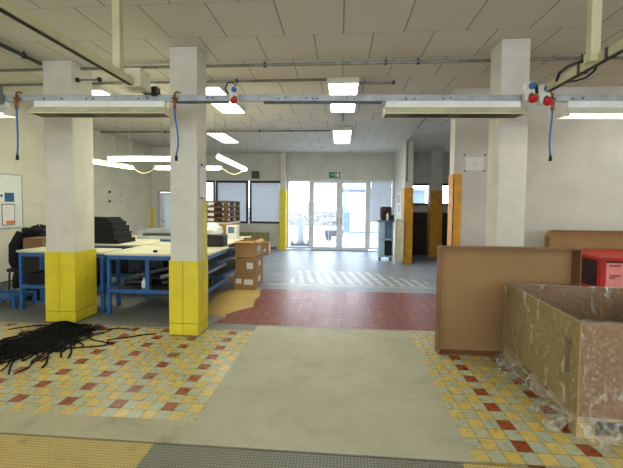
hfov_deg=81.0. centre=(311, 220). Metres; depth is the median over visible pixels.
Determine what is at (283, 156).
pillar
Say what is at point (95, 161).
tube light
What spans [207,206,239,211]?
pallet
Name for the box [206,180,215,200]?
window
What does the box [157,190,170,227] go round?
door
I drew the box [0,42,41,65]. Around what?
ceiling pipe
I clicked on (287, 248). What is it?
trim
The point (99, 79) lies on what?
bracket
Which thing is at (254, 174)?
grille
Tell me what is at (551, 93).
air hose
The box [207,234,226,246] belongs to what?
case
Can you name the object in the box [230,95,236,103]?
socket
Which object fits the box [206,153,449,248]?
wall
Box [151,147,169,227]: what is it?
wall
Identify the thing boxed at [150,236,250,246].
countertop
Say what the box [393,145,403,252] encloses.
wall
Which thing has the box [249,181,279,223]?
window
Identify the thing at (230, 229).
print
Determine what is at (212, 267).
shelf
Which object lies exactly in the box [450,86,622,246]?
wall
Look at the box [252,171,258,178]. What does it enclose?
wall speaker
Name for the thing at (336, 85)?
ceiling light
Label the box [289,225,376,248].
ground
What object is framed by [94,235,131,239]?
sheet
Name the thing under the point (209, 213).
pallet
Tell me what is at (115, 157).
tube light
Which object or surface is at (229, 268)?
shelf
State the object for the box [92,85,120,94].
ceiling light
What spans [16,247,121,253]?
countertop
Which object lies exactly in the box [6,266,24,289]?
chair
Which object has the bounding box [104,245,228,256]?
countertop
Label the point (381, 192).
blind
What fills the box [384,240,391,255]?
canister
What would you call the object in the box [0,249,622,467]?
floor
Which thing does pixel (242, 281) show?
carton
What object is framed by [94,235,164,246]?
countertop
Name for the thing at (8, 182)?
whiteboard
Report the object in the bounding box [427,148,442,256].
pillar
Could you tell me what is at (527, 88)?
power socket
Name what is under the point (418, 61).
ceiling pipe
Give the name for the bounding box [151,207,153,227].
guard
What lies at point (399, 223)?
radiator
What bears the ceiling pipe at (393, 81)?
attached to the ceiling
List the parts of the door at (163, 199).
pane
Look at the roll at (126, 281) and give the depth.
5.45 m
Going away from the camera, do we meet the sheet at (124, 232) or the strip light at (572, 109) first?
the strip light at (572, 109)
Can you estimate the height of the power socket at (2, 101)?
0.204 m
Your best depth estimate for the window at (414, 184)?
12.79 m
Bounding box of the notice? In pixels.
[464,154,485,171]
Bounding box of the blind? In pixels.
[371,182,391,221]
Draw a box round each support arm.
[0,0,160,96]
[535,0,622,93]
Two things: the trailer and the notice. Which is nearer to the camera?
the notice
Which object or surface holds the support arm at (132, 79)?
attached to the ceiling
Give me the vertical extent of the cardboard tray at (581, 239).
1.290 m
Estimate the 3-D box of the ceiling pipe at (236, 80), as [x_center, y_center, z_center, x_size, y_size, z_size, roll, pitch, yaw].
[-2.708,-2.087,5.523,5.880,0.066,0.040,1,2,4]
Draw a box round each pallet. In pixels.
[207,201,239,205]
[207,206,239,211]
[207,211,239,216]
[207,216,239,222]
[505,348,622,440]
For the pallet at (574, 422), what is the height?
0.148 m
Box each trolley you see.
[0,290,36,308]
[372,218,394,260]
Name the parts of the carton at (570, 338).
panel, panel, panel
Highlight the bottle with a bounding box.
[141,276,144,287]
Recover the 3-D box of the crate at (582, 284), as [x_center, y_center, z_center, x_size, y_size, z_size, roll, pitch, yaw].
[3.912,0.936,4.616,1.180,0.344,0.980,1,2,4]
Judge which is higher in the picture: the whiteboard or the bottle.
the whiteboard
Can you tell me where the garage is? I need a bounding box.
[343,188,428,232]
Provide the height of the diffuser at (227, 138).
0.016 m
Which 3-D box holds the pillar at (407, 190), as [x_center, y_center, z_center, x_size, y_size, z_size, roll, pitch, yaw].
[2.735,-0.525,10.394,0.254,3.470,0.324,1,2,4]
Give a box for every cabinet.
[412,212,426,254]
[426,212,447,253]
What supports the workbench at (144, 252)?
on the floor at (347, 392)
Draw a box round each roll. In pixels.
[124,279,153,284]
[131,266,168,278]
[135,267,168,272]
[139,274,209,281]
[160,273,168,278]
[162,279,212,285]
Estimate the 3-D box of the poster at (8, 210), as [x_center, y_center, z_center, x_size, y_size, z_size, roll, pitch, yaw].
[-5.663,-0.110,6.824,0.005,0.400,0.270,1,2,4]
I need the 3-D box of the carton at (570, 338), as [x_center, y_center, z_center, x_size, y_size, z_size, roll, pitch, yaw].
[2.445,1.081,3.029,1.423,0.834,1.504,1,2,7]
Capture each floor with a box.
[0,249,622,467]
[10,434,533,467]
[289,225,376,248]
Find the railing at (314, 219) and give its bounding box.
[314,219,347,244]
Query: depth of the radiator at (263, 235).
13.18 m
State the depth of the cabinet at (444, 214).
12.14 m
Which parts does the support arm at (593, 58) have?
post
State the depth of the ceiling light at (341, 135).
9.19 m
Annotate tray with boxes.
[137,228,170,238]
[544,230,622,248]
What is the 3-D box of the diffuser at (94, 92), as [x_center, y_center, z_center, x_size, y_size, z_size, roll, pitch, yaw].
[-3.479,-2.082,6.443,0.420,0.016,1.350,1,2,4]
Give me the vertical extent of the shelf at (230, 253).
0.040 m
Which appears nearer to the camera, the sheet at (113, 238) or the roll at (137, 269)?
the roll at (137, 269)
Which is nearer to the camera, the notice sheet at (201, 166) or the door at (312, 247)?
the notice sheet at (201, 166)
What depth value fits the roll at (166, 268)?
5.46 m
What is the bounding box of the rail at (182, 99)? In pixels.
[4,95,622,103]
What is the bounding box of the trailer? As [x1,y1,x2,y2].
[324,230,342,240]
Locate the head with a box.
[379,207,391,219]
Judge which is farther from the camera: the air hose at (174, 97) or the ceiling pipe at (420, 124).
the ceiling pipe at (420, 124)
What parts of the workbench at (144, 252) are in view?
leg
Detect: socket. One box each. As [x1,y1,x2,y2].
[0,86,4,104]
[224,82,238,103]
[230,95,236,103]
[521,81,537,102]
[529,82,536,88]
[536,84,553,105]
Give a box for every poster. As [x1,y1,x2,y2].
[0,192,14,201]
[2,204,14,225]
[396,192,400,214]
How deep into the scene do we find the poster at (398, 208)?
11.72 m
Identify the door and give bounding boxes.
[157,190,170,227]
[310,180,339,249]
[339,180,368,250]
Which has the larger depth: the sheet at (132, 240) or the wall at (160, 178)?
the wall at (160, 178)
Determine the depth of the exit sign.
12.98 m
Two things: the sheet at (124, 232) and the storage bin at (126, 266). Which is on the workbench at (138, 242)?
the storage bin at (126, 266)
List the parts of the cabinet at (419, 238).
door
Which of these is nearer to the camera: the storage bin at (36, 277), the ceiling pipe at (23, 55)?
the ceiling pipe at (23, 55)
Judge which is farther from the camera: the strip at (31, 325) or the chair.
the chair
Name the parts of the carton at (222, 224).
lid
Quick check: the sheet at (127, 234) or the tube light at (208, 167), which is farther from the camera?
the tube light at (208, 167)
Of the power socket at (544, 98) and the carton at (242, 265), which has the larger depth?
the carton at (242, 265)
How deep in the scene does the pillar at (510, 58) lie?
4.09 m
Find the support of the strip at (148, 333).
on the floor at (347, 392)
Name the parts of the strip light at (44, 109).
louvre panel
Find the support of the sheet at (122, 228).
on the sheet at (95, 231)
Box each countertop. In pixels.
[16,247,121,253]
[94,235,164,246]
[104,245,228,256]
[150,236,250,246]
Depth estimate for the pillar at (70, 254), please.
4.87 m
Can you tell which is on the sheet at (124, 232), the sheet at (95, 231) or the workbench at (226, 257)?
the sheet at (95, 231)
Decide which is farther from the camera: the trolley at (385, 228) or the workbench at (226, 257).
the trolley at (385, 228)
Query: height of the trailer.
0.496 m
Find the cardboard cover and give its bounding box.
[435,245,581,357]
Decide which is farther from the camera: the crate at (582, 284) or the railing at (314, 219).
the railing at (314, 219)
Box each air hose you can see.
[13,91,22,159]
[171,91,180,160]
[548,92,556,160]
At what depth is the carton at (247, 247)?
6.89 m
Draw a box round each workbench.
[16,247,121,312]
[94,235,164,296]
[104,245,228,314]
[150,236,250,295]
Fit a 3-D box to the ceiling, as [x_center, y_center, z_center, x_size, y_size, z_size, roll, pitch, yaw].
[0.737,-2.097,3.925,13.500,0.150,18.500,1,2,4]
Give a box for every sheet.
[94,217,120,219]
[94,219,123,221]
[94,221,126,223]
[94,223,125,225]
[94,225,128,227]
[94,227,128,230]
[94,229,129,232]
[94,231,131,234]
[94,233,130,236]
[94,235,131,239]
[94,237,134,241]
[94,239,134,243]
[199,164,204,198]
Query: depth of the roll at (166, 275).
5.36 m
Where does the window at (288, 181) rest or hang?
in the wall at (351, 166)
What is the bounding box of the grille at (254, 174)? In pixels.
[252,172,257,177]
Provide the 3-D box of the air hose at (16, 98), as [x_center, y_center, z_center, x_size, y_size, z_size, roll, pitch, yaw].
[-2.932,-0.949,3.654,0.088,0.685,0.047,1,2,4]
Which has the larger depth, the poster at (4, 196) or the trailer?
the trailer
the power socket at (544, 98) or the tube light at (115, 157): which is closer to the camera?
the power socket at (544, 98)
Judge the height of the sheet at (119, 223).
0.037 m
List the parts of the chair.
leg, seat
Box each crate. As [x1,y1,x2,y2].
[577,248,622,287]
[581,282,592,286]
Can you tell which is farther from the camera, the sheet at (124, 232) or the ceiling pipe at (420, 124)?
the ceiling pipe at (420, 124)
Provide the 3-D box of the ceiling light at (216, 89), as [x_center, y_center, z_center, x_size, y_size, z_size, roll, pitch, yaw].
[-1.506,-2.067,5.622,0.418,0.091,0.537,1,2,4]
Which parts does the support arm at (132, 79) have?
post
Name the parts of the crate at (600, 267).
panel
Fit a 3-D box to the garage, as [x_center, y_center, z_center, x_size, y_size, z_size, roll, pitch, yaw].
[4.660,-0.681,24.702,5.400,2.830,4.400,1,2,4]
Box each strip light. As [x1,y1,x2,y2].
[0,101,15,117]
[27,101,171,117]
[382,101,525,118]
[557,101,622,118]
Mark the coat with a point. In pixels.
(16, 243)
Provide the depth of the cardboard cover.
4.03 m
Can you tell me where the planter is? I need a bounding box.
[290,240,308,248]
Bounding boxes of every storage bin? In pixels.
[25,256,44,300]
[26,270,106,284]
[96,257,138,272]
[139,260,167,274]
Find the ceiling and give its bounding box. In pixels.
[0,0,622,153]
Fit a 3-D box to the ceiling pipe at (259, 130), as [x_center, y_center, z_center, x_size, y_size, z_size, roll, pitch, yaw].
[-2.443,-2.222,9.061,5.850,0.076,0.040,1,2,4]
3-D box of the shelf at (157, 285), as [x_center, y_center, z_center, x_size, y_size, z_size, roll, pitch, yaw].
[-2.174,0.980,5.692,1.360,0.022,0.960,1,2,4]
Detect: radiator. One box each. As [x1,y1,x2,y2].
[239,232,268,241]
[394,218,403,262]
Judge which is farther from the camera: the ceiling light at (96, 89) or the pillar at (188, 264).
the ceiling light at (96, 89)
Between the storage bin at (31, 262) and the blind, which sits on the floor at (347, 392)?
the storage bin at (31, 262)
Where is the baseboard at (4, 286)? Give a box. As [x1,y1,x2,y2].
[0,283,11,289]
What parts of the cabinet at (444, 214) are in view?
door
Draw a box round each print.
[228,227,233,232]
[565,337,571,371]
[609,265,620,278]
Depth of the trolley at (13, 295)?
5.75 m
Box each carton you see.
[23,236,45,248]
[207,220,239,258]
[234,238,264,257]
[234,268,262,289]
[235,254,262,272]
[262,241,269,254]
[497,284,622,443]
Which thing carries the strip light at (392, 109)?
attached to the rail at (182, 99)
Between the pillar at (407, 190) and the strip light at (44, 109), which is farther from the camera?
the pillar at (407, 190)
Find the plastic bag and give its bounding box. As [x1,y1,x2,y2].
[207,222,222,233]
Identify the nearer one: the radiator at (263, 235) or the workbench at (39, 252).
the workbench at (39, 252)
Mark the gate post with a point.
(300, 234)
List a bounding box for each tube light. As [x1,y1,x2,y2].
[93,118,133,168]
[106,131,169,160]
[154,161,169,169]
[206,165,221,169]
[216,94,251,170]
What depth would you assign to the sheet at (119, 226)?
6.45 m
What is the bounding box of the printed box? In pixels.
[226,225,238,238]
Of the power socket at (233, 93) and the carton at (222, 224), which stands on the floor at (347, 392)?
the carton at (222, 224)
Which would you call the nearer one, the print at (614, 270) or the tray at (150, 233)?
the print at (614, 270)
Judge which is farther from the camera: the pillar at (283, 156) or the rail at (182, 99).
the pillar at (283, 156)
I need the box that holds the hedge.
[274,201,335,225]
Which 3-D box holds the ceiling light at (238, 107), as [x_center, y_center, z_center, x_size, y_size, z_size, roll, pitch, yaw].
[-1.486,-2.109,6.685,0.536,0.091,0.684,1,2,4]
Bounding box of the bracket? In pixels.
[75,77,101,81]
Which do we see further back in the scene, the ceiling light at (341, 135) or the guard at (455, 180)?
the ceiling light at (341, 135)
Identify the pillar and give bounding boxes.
[43,60,96,322]
[169,46,207,335]
[279,153,286,250]
[402,140,413,263]
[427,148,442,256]
[485,38,530,246]
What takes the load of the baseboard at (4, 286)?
attached to the wall at (134, 187)
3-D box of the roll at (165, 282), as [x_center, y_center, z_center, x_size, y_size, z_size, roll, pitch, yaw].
[-1.850,0.923,5.453,0.727,0.100,0.100,0,2,-3]
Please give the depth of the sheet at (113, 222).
6.47 m
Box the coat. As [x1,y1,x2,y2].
[8,224,45,288]
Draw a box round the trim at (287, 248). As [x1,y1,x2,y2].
[287,248,376,250]
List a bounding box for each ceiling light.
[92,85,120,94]
[206,83,228,94]
[206,130,238,142]
[212,102,245,112]
[328,77,358,111]
[332,127,351,143]
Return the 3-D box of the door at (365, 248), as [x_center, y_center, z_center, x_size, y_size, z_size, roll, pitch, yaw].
[1.512,-0.182,13.008,1.030,2.510,0.152,1,2,4]
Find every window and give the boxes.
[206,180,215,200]
[216,181,248,222]
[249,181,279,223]
[287,180,310,248]
[368,180,393,249]
[413,183,428,204]
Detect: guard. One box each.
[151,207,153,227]
[447,174,461,245]
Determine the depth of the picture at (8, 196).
6.83 m
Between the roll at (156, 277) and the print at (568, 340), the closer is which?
the print at (568, 340)
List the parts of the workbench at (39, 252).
leg, leg, leg, leg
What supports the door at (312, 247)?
in the wall at (351, 166)
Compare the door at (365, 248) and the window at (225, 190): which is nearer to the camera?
the door at (365, 248)
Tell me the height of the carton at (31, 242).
0.280 m
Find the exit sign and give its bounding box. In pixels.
[329,172,339,177]
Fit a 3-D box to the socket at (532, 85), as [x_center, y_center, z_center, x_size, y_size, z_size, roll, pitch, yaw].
[2.072,-1.264,3.420,0.064,0.064,0.044,1,2,4]
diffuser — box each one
[92,90,108,94]
[209,133,237,142]
[333,131,350,143]
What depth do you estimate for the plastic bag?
7.29 m
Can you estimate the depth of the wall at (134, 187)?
9.21 m
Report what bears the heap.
on the floor at (347, 392)
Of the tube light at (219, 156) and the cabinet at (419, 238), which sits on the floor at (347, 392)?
the cabinet at (419, 238)
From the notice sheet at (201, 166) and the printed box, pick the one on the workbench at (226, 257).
the printed box
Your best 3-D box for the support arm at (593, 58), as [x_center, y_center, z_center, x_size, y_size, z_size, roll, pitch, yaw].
[1.996,-1.484,0.913,0.198,0.807,5.249,1,2,4]
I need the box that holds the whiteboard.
[0,173,23,228]
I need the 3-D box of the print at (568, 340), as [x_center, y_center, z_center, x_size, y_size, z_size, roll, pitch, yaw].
[1.872,0.977,2.664,0.001,0.268,0.073,1,2,7]
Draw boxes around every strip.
[8,325,46,329]
[41,355,48,367]
[68,333,155,348]
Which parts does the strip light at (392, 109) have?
louvre panel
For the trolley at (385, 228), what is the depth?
10.66 m
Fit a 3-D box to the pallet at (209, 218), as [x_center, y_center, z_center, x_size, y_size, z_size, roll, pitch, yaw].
[-2.543,-0.044,10.135,0.800,0.140,1.206,1,2,4]
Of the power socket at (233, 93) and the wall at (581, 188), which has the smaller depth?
the power socket at (233, 93)
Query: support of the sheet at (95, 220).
on the sheet at (113, 222)
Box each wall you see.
[0,103,151,284]
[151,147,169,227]
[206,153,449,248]
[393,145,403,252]
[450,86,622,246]
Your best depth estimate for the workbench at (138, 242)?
6.33 m
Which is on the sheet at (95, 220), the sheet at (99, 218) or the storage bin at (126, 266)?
the sheet at (99, 218)
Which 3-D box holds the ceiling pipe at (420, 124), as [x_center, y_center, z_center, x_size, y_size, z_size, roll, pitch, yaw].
[3.011,-1.604,8.668,1.197,1.170,3.010,1,2,4]
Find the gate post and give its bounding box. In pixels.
[297,215,304,241]
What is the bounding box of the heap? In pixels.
[0,321,113,373]
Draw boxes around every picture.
[4,192,13,201]
[397,195,399,211]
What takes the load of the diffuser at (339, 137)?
attached to the ceiling light at (341, 135)
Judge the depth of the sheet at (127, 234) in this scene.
6.41 m
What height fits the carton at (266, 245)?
0.402 m
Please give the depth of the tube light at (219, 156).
6.33 m
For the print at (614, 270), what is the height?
0.158 m
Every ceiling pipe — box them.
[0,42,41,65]
[0,54,622,71]
[0,78,326,86]
[101,129,330,132]
[359,80,394,84]
[406,119,425,181]
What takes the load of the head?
on the trolley at (385, 228)
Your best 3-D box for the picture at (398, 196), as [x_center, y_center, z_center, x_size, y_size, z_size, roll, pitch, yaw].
[2.799,-0.544,11.754,0.002,0.560,0.600,1,2,4]
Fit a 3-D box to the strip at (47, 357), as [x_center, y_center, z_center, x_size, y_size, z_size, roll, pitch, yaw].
[-2.671,1.417,3.675,0.036,0.012,0.308,-1,3,-27]
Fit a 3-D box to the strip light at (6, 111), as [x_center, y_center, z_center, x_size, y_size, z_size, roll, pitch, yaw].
[-3.735,-1.143,3.725,1.340,0.140,0.200,1,2,2]
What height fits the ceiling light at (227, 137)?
0.091 m
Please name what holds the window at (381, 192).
in the wall at (351, 166)
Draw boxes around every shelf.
[112,277,222,289]
[208,248,234,262]
[208,259,234,275]
[208,262,226,273]
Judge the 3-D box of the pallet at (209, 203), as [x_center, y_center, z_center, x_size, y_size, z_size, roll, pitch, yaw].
[-2.544,-0.471,10.118,0.800,0.140,1.206,1,2,4]
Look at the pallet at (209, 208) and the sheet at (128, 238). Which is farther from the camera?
the pallet at (209, 208)

